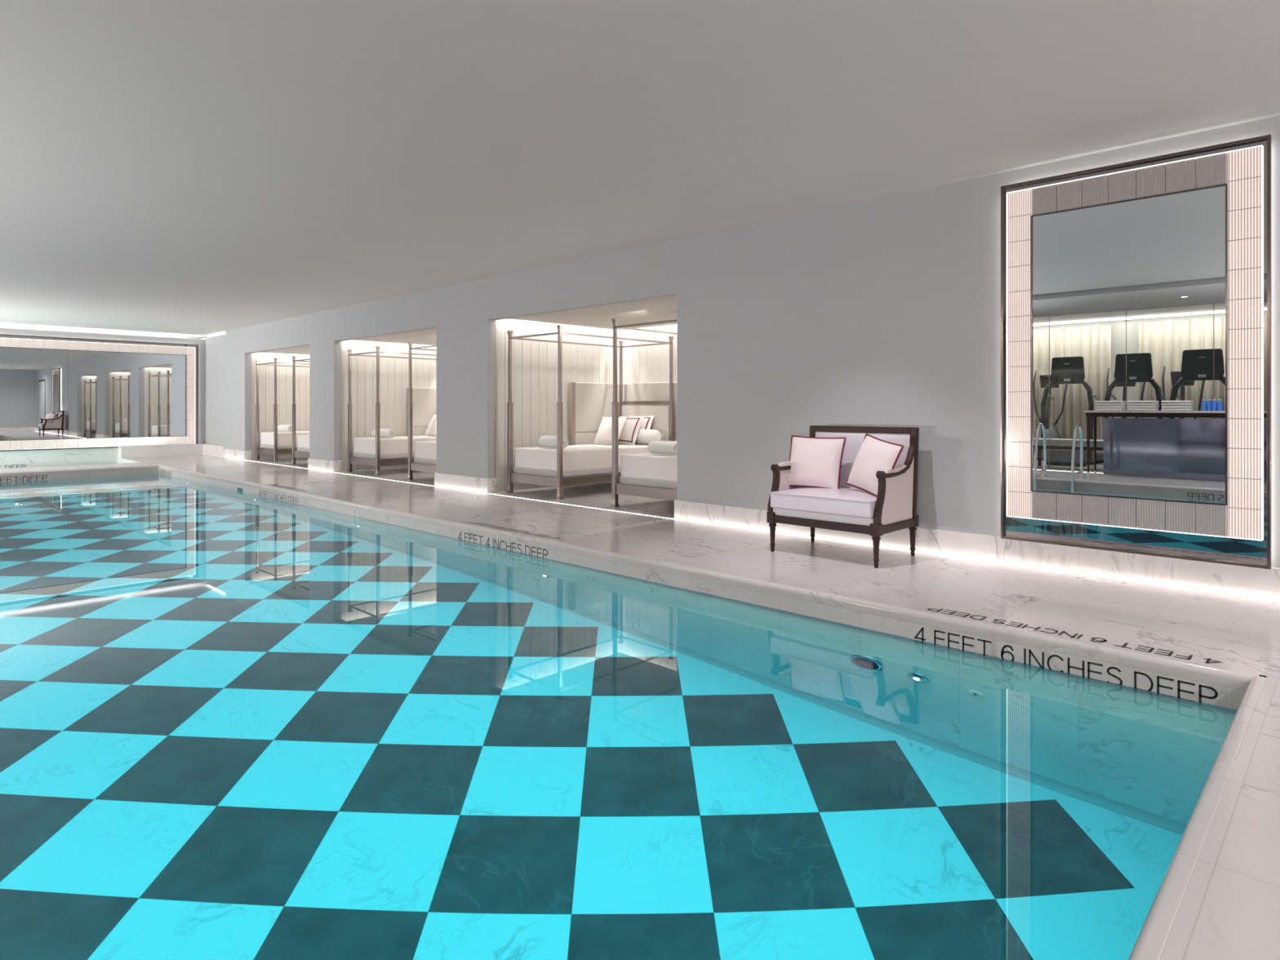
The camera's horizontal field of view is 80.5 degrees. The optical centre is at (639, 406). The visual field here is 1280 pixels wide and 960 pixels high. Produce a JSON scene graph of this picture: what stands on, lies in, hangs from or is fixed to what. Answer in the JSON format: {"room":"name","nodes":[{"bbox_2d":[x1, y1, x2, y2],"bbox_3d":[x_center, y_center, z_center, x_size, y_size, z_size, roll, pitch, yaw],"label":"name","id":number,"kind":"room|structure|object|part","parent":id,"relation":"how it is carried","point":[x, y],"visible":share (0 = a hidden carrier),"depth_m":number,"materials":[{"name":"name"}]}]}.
{"room":"indoor swimming pool","nodes":[
{"label":"indoor swimming pool","id":0,"kind":"room"},
{"bbox_2d":[0,325,205,444],"bbox_3d":[-14.024,-0.287,15.385,0.750,2.875,9.650,0,0,44],"label":"wall","id":1,"kind":"structure","parent":0,"point":[3,330],"depth_m":17.68,"materials":[{"name":"paint"}]},
{"bbox_2d":[0,333,198,451],"bbox_3d":[-12.435,-0.290,16.415,0.065,2.420,5.100,0,0,44],"label":"framed mirror","id":2,"kind":"object","parent":1,"relation":"attached to","point":[56,393],"visible":0.98,"depth_m":16.74,"materials":[{"name":"mirror"}]},
{"bbox_3d":[-13.213,-0.268,15.584,0.012,1.923,2.292,0,0,44],"label":"mirror pane","id":3,"kind":"part","parent":2,"relation":"part of","materials":[{"name":"clear glass"}]},
{"bbox_3d":[-11.625,-0.268,17.228,0.012,1.923,2.272,0,0,44],"label":"mirror pane","id":4,"kind":"part","parent":2,"relation":"part of","materials":[{"name":"clear glass"}]},
{"bbox_2d":[0,443,226,468],"bbox_3d":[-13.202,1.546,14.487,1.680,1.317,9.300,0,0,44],"label":"baseboard","id":5,"kind":"structure","parent":1,"relation":"attached to","point":[39,458],"depth_m":16.83,"materials":[{"name":"stone"}]},
{"bbox_2d":[251,352,309,459],"bbox_3d":[-7.690,-0.150,17.373,0.060,2.600,2.330,0,0,44],"label":"wall","id":6,"kind":"structure","parent":0,"point":[266,373],"depth_m":16.94,"materials":[{"name":"white paint"}]},
{"bbox_2d":[260,345,309,355],"bbox_3d":[-6.502,-1.202,16.128,3.120,0.035,2.210,0,0,44],"label":"ceiling","id":7,"kind":"structure","parent":0,"point":[304,349],"depth_m":16.19,"materials":[{"name":"white paint"}]},
{"bbox_2d":[342,340,436,471],"bbox_3d":[-4.518,-0.150,14.309,0.060,2.600,2.330,0,0,44],"label":"wall","id":8,"kind":"structure","parent":0,"point":[393,372],"depth_m":13.97,"materials":[{"name":"white paint"}]},
{"bbox_2d":[407,387,436,435],"bbox_3d":[-4.055,0.345,14.669,0.083,1.410,0.970,0,0,44],"label":"upholstered panel","id":9,"kind":"object","parent":8,"relation":"attached to","point":[424,399],"visible":0.22,"depth_m":14.50,"materials":[{"name":"white fabric"}]},
{"bbox_3d":[-4.367,0.345,14.345,0.083,1.410,0.070,0,0,44],"label":"post","id":10,"kind":"part","parent":9,"relation":"part of","materials":[{"name":"beige fabric"}]},
{"bbox_2d":[351,328,436,345],"bbox_3d":[-3.322,-1.202,13.057,3.140,0.035,2.210,0,0,44],"label":"ceiling","id":11,"kind":"structure","parent":0,"point":[426,337],"depth_m":13.10,"materials":[{"name":"white paint"}]},
{"bbox_2d":[496,319,619,492],"bbox_3d":[-1.151,-0.150,11.058,0.060,2.600,2.330,0,0,44],"label":"wall","id":12,"kind":"structure","parent":0,"point":[534,363],"depth_m":10.71,"materials":[{"name":"white paint"}]},
{"bbox_2d":[568,382,618,477],"bbox_3d":[-0.688,0.345,11.418,0.083,1.410,0.970,0,0,44],"label":"upholstered panel","id":13,"kind":"object","parent":12,"relation":"attached to","point":[588,402],"visible":0.52,"depth_m":11.27,"materials":[{"name":"white fabric"}]},
{"bbox_3d":[-1.001,0.345,11.094,0.083,1.410,0.070,0,0,44],"label":"post","id":14,"kind":"part","parent":13,"relation":"part of","materials":[{"name":"beige fabric"}]},
{"bbox_2d":[508,296,676,329],"bbox_3d":[0.030,-1.202,9.820,3.100,0.035,2.210,0,0,44],"label":"ceiling","id":15,"kind":"structure","parent":0,"point":[661,308],"depth_m":9.91,"materials":[{"name":"white paint"}]},
{"bbox_2d":[0,0,1279,337],"bbox_3d":[-4.271,-1.775,7.634,25.550,0.100,7.250,0,0,44],"label":"ceiling","id":16,"kind":"structure","parent":0,"point":[183,168],"depth_m":4.50,"materials":[{"name":"paint"}]},
{"bbox_2d":[0,454,1279,959],"bbox_3d":[-5.573,1.300,6.285,25.550,0.300,15.900,0,0,44],"label":"floor","id":17,"kind":"structure","parent":0,"point":[1229,908],"depth_m":4.57,"materials":[{"name":"stone"}]},
{"bbox_2d":[117,457,137,463],"bbox_3d":[-12.613,1.726,14.752,2.160,1.148,4.660,0,0,44],"label":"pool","id":18,"kind":"object","parent":17,"relation":"in","point":[119,460],"visible":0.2,"depth_m":16.64,"materials":[{"name":"stone"}]},
{"bbox_2d":[255,358,309,462],"bbox_3d":[-7.243,0.068,16.872,1.102,2.165,2.152,0,0,44],"label":"daybed","id":19,"kind":"object","parent":17,"relation":"on","point":[275,442],"visible":0.35,"depth_m":16.03,"materials":[{"name":"silver metal"}]},
{"bbox_3d":[-8.336,0.068,16.481,0.072,2.165,0.072,0,0,44],"label":"post","id":20,"kind":"part","parent":19,"relation":"part of","materials":[{"name":"silver metal"}]},
{"bbox_3d":[-7.965,0.944,16.123,0.976,0.112,0.028,0,0,44],"label":"bed rail","id":21,"kind":"part","parent":19,"relation":"part of","materials":[{"name":"wood"}]},
{"bbox_3d":[-7.965,-0.917,16.123,0.992,0.024,0.022,0,0,44],"label":"canopy rail","id":22,"kind":"part","parent":19,"relation":"part of","materials":[{"name":"silver metal"}]},
{"bbox_3d":[-7.595,0.068,15.766,0.072,2.165,0.072,0,0,44],"label":"post","id":23,"kind":"part","parent":19,"relation":"part of","materials":[{"name":"silver metal"}]},
{"bbox_3d":[-7.613,-0.917,17.229,0.022,0.024,2.042,0,0,44],"label":"canopy rail","id":24,"kind":"part","parent":19,"relation":"part of","materials":[{"name":"silver metal"}]},
{"bbox_2d":[277,424,292,431],"bbox_3d":[-7.623,0.462,16.292,0.418,0.155,0.164,0,0,33],"label":"rolled towel","id":25,"kind":"object","parent":19,"relation":"on","point":[283,428],"visible":0.93,"depth_m":16.21,"materials":[{"name":"white fabric"}]},
{"bbox_3d":[-7.241,0.719,16.873,0.970,0.338,1.995,0,0,44],"label":"mattress","id":26,"kind":"part","parent":19,"relation":"part of","materials":[{"name":"white fabric"}]},
{"bbox_3d":[-6.872,0.944,16.514,0.028,0.112,2.026,0,0,44],"label":"bed rail","id":27,"kind":"part","parent":19,"relation":"part of","materials":[{"name":"wood"}]},
{"bbox_3d":[-6.872,-0.917,16.514,0.022,0.024,2.042,0,0,44],"label":"canopy rail","id":28,"kind":"part","parent":19,"relation":"part of","materials":[{"name":"silver metal"}]},
{"bbox_2d":[266,484,307,491],"bbox_3d":[-5.016,1.149,10.749,1.390,0.001,0.092,0,0,44],"label":"depth marking","id":29,"kind":"object","parent":17,"relation":"on","point":[266,484],"visible":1,"depth_m":10.73,"materials":[{"name":"grey paint"}]},
{"bbox_2d":[291,355,309,464],"bbox_3d":[-5.819,0.068,15.496,1.102,2.165,2.152,0,0,44],"label":"daybed","id":30,"kind":"object","parent":17,"relation":"on","point":[303,440],"visible":0.22,"depth_m":15.07,"materials":[{"name":"silver metal"}]},
{"bbox_3d":[-6.912,0.068,15.106,0.072,2.165,0.072,0,0,44],"label":"post","id":31,"kind":"part","parent":30,"relation":"part of","materials":[{"name":"silver metal"}]},
{"bbox_3d":[-6.541,-0.917,14.748,0.992,0.024,0.022,0,0,44],"label":"canopy rail","id":32,"kind":"part","parent":30,"relation":"part of","materials":[{"name":"silver metal"}]},
{"bbox_3d":[-6.541,0.944,14.748,0.976,0.112,0.028,0,0,44],"label":"bed rail","id":33,"kind":"part","parent":30,"relation":"part of","materials":[{"name":"wood"}]},
{"bbox_3d":[-5.817,0.719,15.498,0.970,0.338,1.995,0,0,44],"label":"mattress","id":34,"kind":"part","parent":30,"relation":"part of","materials":[{"name":"white fabric"}]},
{"bbox_2d":[346,346,436,475],"bbox_3d":[-4.042,0.068,13.780,1.102,2.165,2.152,0,0,44],"label":"daybed","id":35,"kind":"object","parent":17,"relation":"on","point":[377,451],"visible":0.49,"depth_m":13.01,"materials":[{"name":"silver metal"}]},
{"bbox_3d":[-5.135,0.068,13.390,0.072,2.165,0.072,0,0,44],"label":"post","id":36,"kind":"part","parent":35,"relation":"part of","materials":[{"name":"silver metal"}]},
{"bbox_3d":[-4.764,0.944,13.032,0.976,0.112,0.028,0,0,44],"label":"bed rail","id":37,"kind":"part","parent":35,"relation":"part of","materials":[{"name":"silver metal"}]},
{"bbox_3d":[-4.764,-0.917,13.032,0.992,0.024,0.022,0,0,44],"label":"canopy rail","id":38,"kind":"part","parent":35,"relation":"part of","materials":[{"name":"silver metal"}]},
{"bbox_3d":[-4.394,0.068,12.674,0.072,2.165,0.072,0,0,44],"label":"post","id":39,"kind":"part","parent":35,"relation":"part of","materials":[{"name":"silver metal"}]},
{"bbox_2d":[371,428,395,437],"bbox_3d":[-4.487,0.462,13.235,0.418,0.155,0.164,0,0,27],"label":"rolled towel","id":40,"kind":"object","parent":35,"relation":"on","point":[384,433],"visible":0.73,"depth_m":13.15,"materials":[{"name":"white fabric"}]},
{"bbox_3d":[-4.412,-0.917,14.138,0.022,0.024,2.042,0,0,44],"label":"canopy rail","id":41,"kind":"part","parent":35,"relation":"part of","materials":[{"name":"silver metal"}]},
{"bbox_3d":[-4.040,0.719,13.782,0.970,0.338,1.995,0,0,44],"label":"mattress","id":42,"kind":"part","parent":35,"relation":"part of","materials":[{"name":"white fabric"}]},
{"bbox_3d":[-3.671,0.944,13.422,0.028,0.112,2.026,0,0,44],"label":"bed rail","id":43,"kind":"part","parent":35,"relation":"part of","materials":[{"name":"brown wood"}]},
{"bbox_3d":[-3.671,-0.917,13.422,0.022,0.024,2.042,0,0,44],"label":"canopy rail","id":44,"kind":"part","parent":35,"relation":"part of","materials":[{"name":"silver metal"}]},
{"bbox_2d":[424,414,436,436],"bbox_3d":[-3.838,0.351,14.250,0.500,0.410,0.234,0,0,44],"label":"square pillow","id":45,"kind":"object","parent":35,"relation":"on","point":[431,430],"visible":0.52,"depth_m":14.21,"materials":[{"name":"white fabric"}]},
{"bbox_2d":[407,342,436,479],"bbox_3d":[-2.531,0.068,12.322,1.102,2.165,2.152,0,0,44],"label":"daybed","id":46,"kind":"object","parent":17,"relation":"on","point":[425,452],"visible":0.29,"depth_m":11.85,"materials":[{"name":"silver metal"}]},
{"bbox_3d":[-3.624,0.068,11.931,0.072,2.165,0.072,0,0,44],"label":"post","id":47,"kind":"part","parent":46,"relation":"part of","materials":[{"name":"silver metal"}]},
{"bbox_3d":[-3.254,-0.917,11.573,0.992,0.024,0.022,0,0,44],"label":"canopy rail","id":48,"kind":"part","parent":46,"relation":"part of","materials":[{"name":"silver metal"}]},
{"bbox_3d":[-3.254,0.944,11.573,0.976,0.112,0.028,0,0,44],"label":"bed rail","id":49,"kind":"part","parent":46,"relation":"part of","materials":[{"name":"silver metal"}]},
{"bbox_3d":[-2.530,0.719,12.323,0.970,0.338,1.995,0,0,44],"label":"mattress","id":50,"kind":"part","parent":46,"relation":"part of","materials":[{"name":"white fabric"}]},
{"bbox_3d":[-2.902,-0.917,12.679,0.022,0.024,2.042,0,0,44],"label":"canopy rail","id":51,"kind":"part","parent":46,"relation":"part of","materials":[{"name":"silver metal"}]},
{"bbox_2d":[468,522,560,538],"bbox_3d":[-1.196,1.149,7.060,1.370,0.001,0.092,0,0,44],"label":"depth marking","id":52,"kind":"object","parent":17,"relation":"on","point":[468,522],"visible":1,"depth_m":6.99,"materials":[{"name":"grey paint"}]},
{"bbox_2d":[506,324,674,499],"bbox_3d":[-0.643,0.068,10.498,1.102,2.165,2.152,0,0,44],"label":"daybed","id":53,"kind":"object","parent":17,"relation":"on","point":[539,465],"visible":0.8,"depth_m":9.96,"materials":[{"name":"white fabric"}]},
{"bbox_3d":[-1.736,0.068,10.108,0.072,2.165,0.072,0,0,44],"label":"post","id":54,"kind":"part","parent":53,"relation":"part of","materials":[{"name":"silver metal"}]},
{"bbox_3d":[-1.365,0.944,9.750,0.976,0.112,0.028,0,0,44],"label":"bed rail","id":55,"kind":"part","parent":53,"relation":"part of","materials":[{"name":"wood"}]},
{"bbox_3d":[-1.365,-0.917,9.750,0.992,0.024,0.022,0,0,44],"label":"canopy rail","id":56,"kind":"part","parent":53,"relation":"part of","materials":[{"name":"silver metal"}]},
{"bbox_2d":[537,435,568,448],"bbox_3d":[-1.148,0.462,10.040,0.418,0.155,0.164,0,0,41],"label":"rolled towel","id":57,"kind":"object","parent":53,"relation":"on","point":[546,441],"visible":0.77,"depth_m":9.99,"materials":[{"name":"white fabric"}]},
{"bbox_3d":[-0.995,0.068,9.392,0.072,2.165,0.072,0,0,44],"label":"post","id":58,"kind":"part","parent":53,"relation":"part of","materials":[{"name":"silver metal"}]},
{"bbox_3d":[-1.013,-0.917,10.856,0.022,0.024,2.042,0,0,44],"label":"canopy rail","id":59,"kind":"part","parent":53,"relation":"part of","materials":[{"name":"silver metal"}]},
{"bbox_3d":[-0.641,0.719,10.500,0.970,0.338,1.995,0,0,44],"label":"mattress","id":60,"kind":"part","parent":53,"relation":"part of","materials":[{"name":"white fabric"}]},
{"bbox_3d":[-0.273,0.944,10.140,0.028,0.112,2.026,0,0,44],"label":"bed rail","id":61,"kind":"part","parent":53,"relation":"part of","materials":[{"name":"wood"}]},
{"bbox_2d":[593,416,626,444],"bbox_3d":[-0.439,0.351,10.968,0.500,0.410,0.234,0,0,44],"label":"square pillow","id":62,"kind":"object","parent":53,"relation":"on","point":[604,435],"visible":0.71,"depth_m":10.91,"materials":[{"name":"white fabric"}]},
{"bbox_3d":[-0.273,-0.917,10.140,0.022,0.024,2.042,0,0,44],"label":"canopy rail","id":63,"kind":"part","parent":53,"relation":"part of","materials":[{"name":"silver metal"}]},
{"bbox_3d":[-0.291,0.068,11.604,0.072,2.165,0.072,0,0,44],"label":"post","id":64,"kind":"part","parent":53,"relation":"part of","materials":[{"name":"silver metal"}]},
{"bbox_2d":[617,416,644,444],"bbox_3d":[-0.191,0.348,11.052,0.500,0.417,0.230,0,0,44],"label":"square pillow","id":65,"kind":"object","parent":53,"relation":"on","point":[628,434],"visible":0.62,"depth_m":10.94,"materials":[{"name":"white fabric"}]},
{"bbox_2d":[629,415,653,429],"bbox_3d":[-0.031,0.343,11.160,0.500,0.426,0.216,0,0,44],"label":"square pillow","id":66,"kind":"object","parent":53,"relation":"on","point":[646,421],"visible":0.3,"depth_m":11.04,"materials":[{"name":"white fabric"}]},
{"bbox_3d":[0.077,0.265,11.243,0.970,0.570,0.032,0,0,44],"label":"headboard","id":67,"kind":"part","parent":53,"relation":"part of","materials":[{"name":"white fabric"}]},
{"bbox_3d":[0.080,-0.917,11.246,0.992,0.024,0.022,0,0,44],"label":"canopy rail","id":68,"kind":"part","parent":53,"relation":"part of","materials":[{"name":"silver metal"}]},
{"bbox_3d":[0.080,-0.060,11.246,0.976,0.050,0.026,0,0,44],"label":"headboard rail","id":69,"kind":"part","parent":53,"relation":"part of","materials":[{"name":"brown wood"}]},
{"bbox_2d":[635,429,662,444],"bbox_3d":[-0.030,0.438,11.053,0.810,0.226,0.226,0,0,44],"label":"bolster","id":70,"kind":"object","parent":53,"relation":"on","point":[644,437],"visible":0.38,"depth_m":10.81,"materials":[{"name":"white fabric"}]},
{"bbox_3d":[0.450,0.068,10.888,0.072,2.165,0.072,0,0,44],"label":"post","id":71,"kind":"part","parent":53,"relation":"part of","materials":[{"name":"silver metal"}]},
{"bbox_2d":[0,464,1267,959],"bbox_3d":[-5.454,2.023,6.956,16.970,1.753,6.010,0,0,44],"label":"swimming pool","id":72,"kind":"object","parent":17,"relation":"in","point":[246,724],"visible":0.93,"depth_m":2.87,"materials":[{"name":"liquid"}]},
{"bbox_2d":[0,475,47,481],"bbox_3d":[-10.973,1.273,13.315,0.001,0.094,0.860,0,0,44],"label":"depth marking","id":73,"kind":"object","parent":72,"relation":"on","point":[37,475],"visible":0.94,"depth_m":13.40,"materials":[{"name":"grey paint"}]},
{"bbox_2d":[258,490,297,503],"bbox_3d":[-5.114,1.274,10.669,1.420,0.095,0.001,0,0,44],"label":"depth marking","id":74,"kind":"object","parent":72,"relation":"on","point":[282,497],"visible":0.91,"depth_m":10.56,"materials":[{"name":"grey paint"}]},
{"bbox_2d":[457,531,547,557],"bbox_3d":[-1.294,1.274,6.981,1.400,0.095,0.001,0,0,44],"label":"depth marking","id":75,"kind":"object","parent":72,"relation":"on","point":[460,538],"visible":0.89,"depth_m":6.91,"materials":[{"name":"grey paint"}]},
{"bbox_2d":[914,626,1217,702],"bbox_3d":[2.030,1.274,3.771,1.364,0.095,0.001,0,0,44],"label":"depth marking","id":76,"kind":"object","parent":72,"relation":"on","point":[1002,652],"visible":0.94,"depth_m":3.66,"materials":[{"name":"grey paint"}]},
{"bbox_2d":[610,318,676,506],"bbox_3d":[0.806,0.068,9.098,1.102,2.165,2.152,0,0,44],"label":"daybed","id":77,"kind":"object","parent":17,"relation":"on","point":[649,475],"visible":0.34,"depth_m":8.51,"materials":[{"name":"white fabric"}]},
{"bbox_3d":[-0.286,0.068,8.708,0.072,2.165,0.072,0,0,44],"label":"post","id":78,"kind":"part","parent":77,"relation":"part of","materials":[{"name":"silver metal"}]},
{"bbox_3d":[0.084,-0.917,8.350,0.992,0.024,0.022,0,0,44],"label":"canopy rail","id":79,"kind":"part","parent":77,"relation":"part of","materials":[{"name":"silver metal"}]},
{"bbox_3d":[0.084,0.944,8.350,0.976,0.112,0.028,0,0,44],"label":"bed rail","id":80,"kind":"part","parent":77,"relation":"part of","materials":[{"name":"wood"}]},
{"bbox_3d":[0.436,-0.917,9.456,0.022,0.024,2.042,0,0,44],"label":"canopy rail","id":81,"kind":"part","parent":77,"relation":"part of","materials":[{"name":"silver metal"}]},
{"bbox_3d":[0.808,0.719,9.100,0.970,0.338,1.995,0,0,44],"label":"mattress","id":82,"kind":"part","parent":77,"relation":"part of","materials":[{"name":"white fabric"}]},
{"bbox_2d":[647,440,676,454],"bbox_3d":[0.291,0.462,8.594,0.164,0.155,0.418,0,0,-45],"label":"rolled towel","id":83,"kind":"object","parent":77,"relation":"on","point":[656,446],"visible":0.79,"depth_m":8.54,"materials":[{"name":"white fabric"}]},
{"bbox_2d":[224,457,1279,603],"bbox_3d":[-1.164,1.149,9.195,22.950,0.005,0.026,0,0,44],"label":"light strip","id":84,"kind":"object","parent":17,"relation":"on","point":[224,457],"visible":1,"depth_m":6.04,"materials":[{"name":"silver metal"}]},
{"bbox_2d":[766,425,919,568],"bbox_3d":[1.575,0.655,5.921,0.948,0.990,0.716,0,0,44],"label":"settee","id":85,"kind":"object","parent":17,"relation":"on","point":[849,508],"visible":0.83,"depth_m":5.77,"materials":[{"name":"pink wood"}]},
{"bbox_3d":[1.055,1.030,6.016,0.062,0.240,0.062,0,0,44],"label":"leg","id":86,"kind":"part","parent":85,"relation":"part of","materials":[{"name":"brown wood"}]},
{"bbox_3d":[1.070,0.675,6.046,0.040,0.350,0.128,0,0,44],"label":"arm post","id":87,"kind":"part","parent":85,"relation":"part of","materials":[{"name":"brown wood"}]},
{"bbox_3d":[1.270,0.403,6.252,0.040,0.222,0.529,0,0,44],"label":"arm rail","id":88,"kind":"part","parent":85,"relation":"part of","materials":[{"name":"brown wood"}]},
{"bbox_3d":[1.269,0.584,6.251,0.018,0.543,0.600,0,0,44],"label":"panel","id":89,"kind":"part","parent":85,"relation":"part of","materials":[{"name":"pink fabric"}]},
{"bbox_3d":[1.472,1.030,6.447,0.062,0.240,0.062,0,0,44],"label":"leg","id":90,"kind":"part","parent":85,"relation":"part of","materials":[{"name":"brown wood"}]},
{"bbox_2d":[788,435,845,488],"bbox_3d":[1.415,0.450,6.129,0.478,0.427,0.194,0,0,36],"label":"throw cushion","id":91,"kind":"object","parent":85,"relation":"on","point":[816,462],"visible":0.96,"depth_m":6.06,"materials":[{"name":"fabric"}]},
{"bbox_2d":[770,487,876,518],"bbox_3d":[1.544,0.720,5.889,0.856,0.151,0.613,0,0,44],"label":"seat cushion","id":92,"kind":"object","parent":85,"relation":"on","point":[842,502],"depth_m":5.68,"materials":[{"name":"white fabric"}]},
{"bbox_3d":[1.580,0.878,5.926,0.948,0.087,0.668,0,0,44],"label":"seat rail","id":93,"kind":"part","parent":85,"relation":"part of","materials":[{"name":"brown wood"}]},
{"bbox_3d":[1.789,0.505,6.142,0.940,0.690,0.102,0,0,44],"label":"frame","id":94,"kind":"part","parent":85,"relation":"part of","materials":[{"name":"brown wood"}]},
{"bbox_2d":[845,433,904,497],"bbox_3d":[1.762,0.442,5.700,0.200,0.473,0.494,0,0,-26],"label":"throw cushion","id":95,"kind":"object","parent":85,"relation":"on","point":[874,455],"visible":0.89,"depth_m":5.64,"materials":[{"name":"fabric"}]},
{"bbox_3d":[1.688,1.030,5.404,0.062,0.240,0.062,0,0,44],"label":"leg","id":96,"kind":"part","parent":85,"relation":"part of","materials":[{"name":"brown wood"}]},
{"bbox_3d":[1.717,0.675,5.420,0.040,0.350,0.128,0,0,44],"label":"arm post","id":97,"kind":"part","parent":85,"relation":"part of","materials":[{"name":"brown wood"}]},
{"bbox_3d":[1.915,0.584,5.627,0.018,0.543,0.600,0,0,44],"label":"panel","id":98,"kind":"part","parent":85,"relation":"part of","materials":[{"name":"grey fabric"}]},
{"bbox_3d":[1.917,0.403,5.627,0.040,0.222,0.529,0,0,44],"label":"arm rail","id":99,"kind":"part","parent":85,"relation":"part of","materials":[{"name":"brown wood"}]},
{"bbox_3d":[2.105,1.030,5.836,0.062,0.240,0.062,0,0,44],"label":"leg","id":100,"kind":"part","parent":85,"relation":"part of","materials":[{"name":"brown wood"}]},
{"bbox_2d":[927,608,1221,662],"bbox_3d":[2.127,1.149,3.851,1.334,0.001,0.092,0,0,44],"label":"depth marking","id":101,"kind":"object","parent":17,"relation":"on","point":[1171,653],"visible":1,"depth_m":3.80,"materials":[{"name":"grey paint"}]},
{"bbox_2d":[619,324,676,383],"bbox_3d":[0.909,-0.150,10.730,3.360,2.600,0.060,0,0,44],"label":"wall","id":102,"kind":"structure","parent":0,"point":[651,363],"depth_m":11.44,"materials":[{"name":"white paint"}]},
{"bbox_2d":[622,382,676,440],"bbox_3d":[0.884,0.345,10.647,3.240,1.410,0.085,0,0,44],"label":"upholstered panel","id":103,"kind":"object","parent":102,"relation":"attached to","point":[660,391],"visible":0.03,"depth_m":11.27,"materials":[{"name":"white fabric"}]},
{"bbox_2d":[198,115,1279,568],"bbox_3d":[-1.948,-0.287,10.111,25.450,2.875,0.140,0,0,44],"label":"wall","id":104,"kind":"structure","parent":0,"point":[885,311],"depth_m":6.85,"materials":[{"name":"paint"}]},
{"bbox_2d":[226,448,252,459],"bbox_3d":[-8.968,1.052,16.876,1.252,0.195,0.164,0,0,44],"label":"baseboard","id":105,"kind":"structure","parent":104,"relation":"attached to","point":[230,453],"depth_m":16.58,"materials":[{"name":"stone"}]},
{"bbox_2d":[307,457,342,471],"bbox_3d":[-5.731,1.052,13.751,1.074,0.195,0.164,0,0,44],"label":"baseboard","id":106,"kind":"structure","parent":104,"relation":"attached to","point":[313,464],"depth_m":13.54,"materials":[{"name":"stone"}]},
{"bbox_2d":[434,472,497,493],"bbox_3d":[-2.455,1.052,10.587,1.324,0.195,0.164,0,0,44],"label":"baseboard","id":107,"kind":"structure","parent":104,"relation":"attached to","point":[483,485],"depth_m":10.41,"materials":[{"name":"stone"}]},
{"bbox_2d":[674,499,1279,601],"bbox_3d":[3.803,1.052,4.544,9.442,0.195,0.164,0,0,44],"label":"baseboard","id":108,"kind":"structure","parent":104,"relation":"attached to","point":[1218,578],"depth_m":5.33,"materials":[{"name":"stone"}]},
{"bbox_2d":[1000,134,1271,568],"bbox_3d":[3.182,-0.323,4.987,1.510,2.555,0.065,0,0,44],"label":"framed mirror","id":109,"kind":"object","parent":104,"relation":"attached to","point":[1136,295],"visible":1,"depth_m":4.88,"materials":[{"name":"mirror"}]},
{"bbox_3d":[3.170,-0.378,4.974,1.088,1.937,0.012,0,0,44],"label":"mirror pane","id":110,"kind":"part","parent":109,"relation":"part of","materials":[{"name":"clear glass"}]},
{"bbox_3d":[3.168,-0.378,4.972,1.104,1.953,0.022,0,0,44],"label":"frame","id":111,"kind":"part","parent":109,"relation":"part of","materials":[{"name":"brown metal"}]}
]}

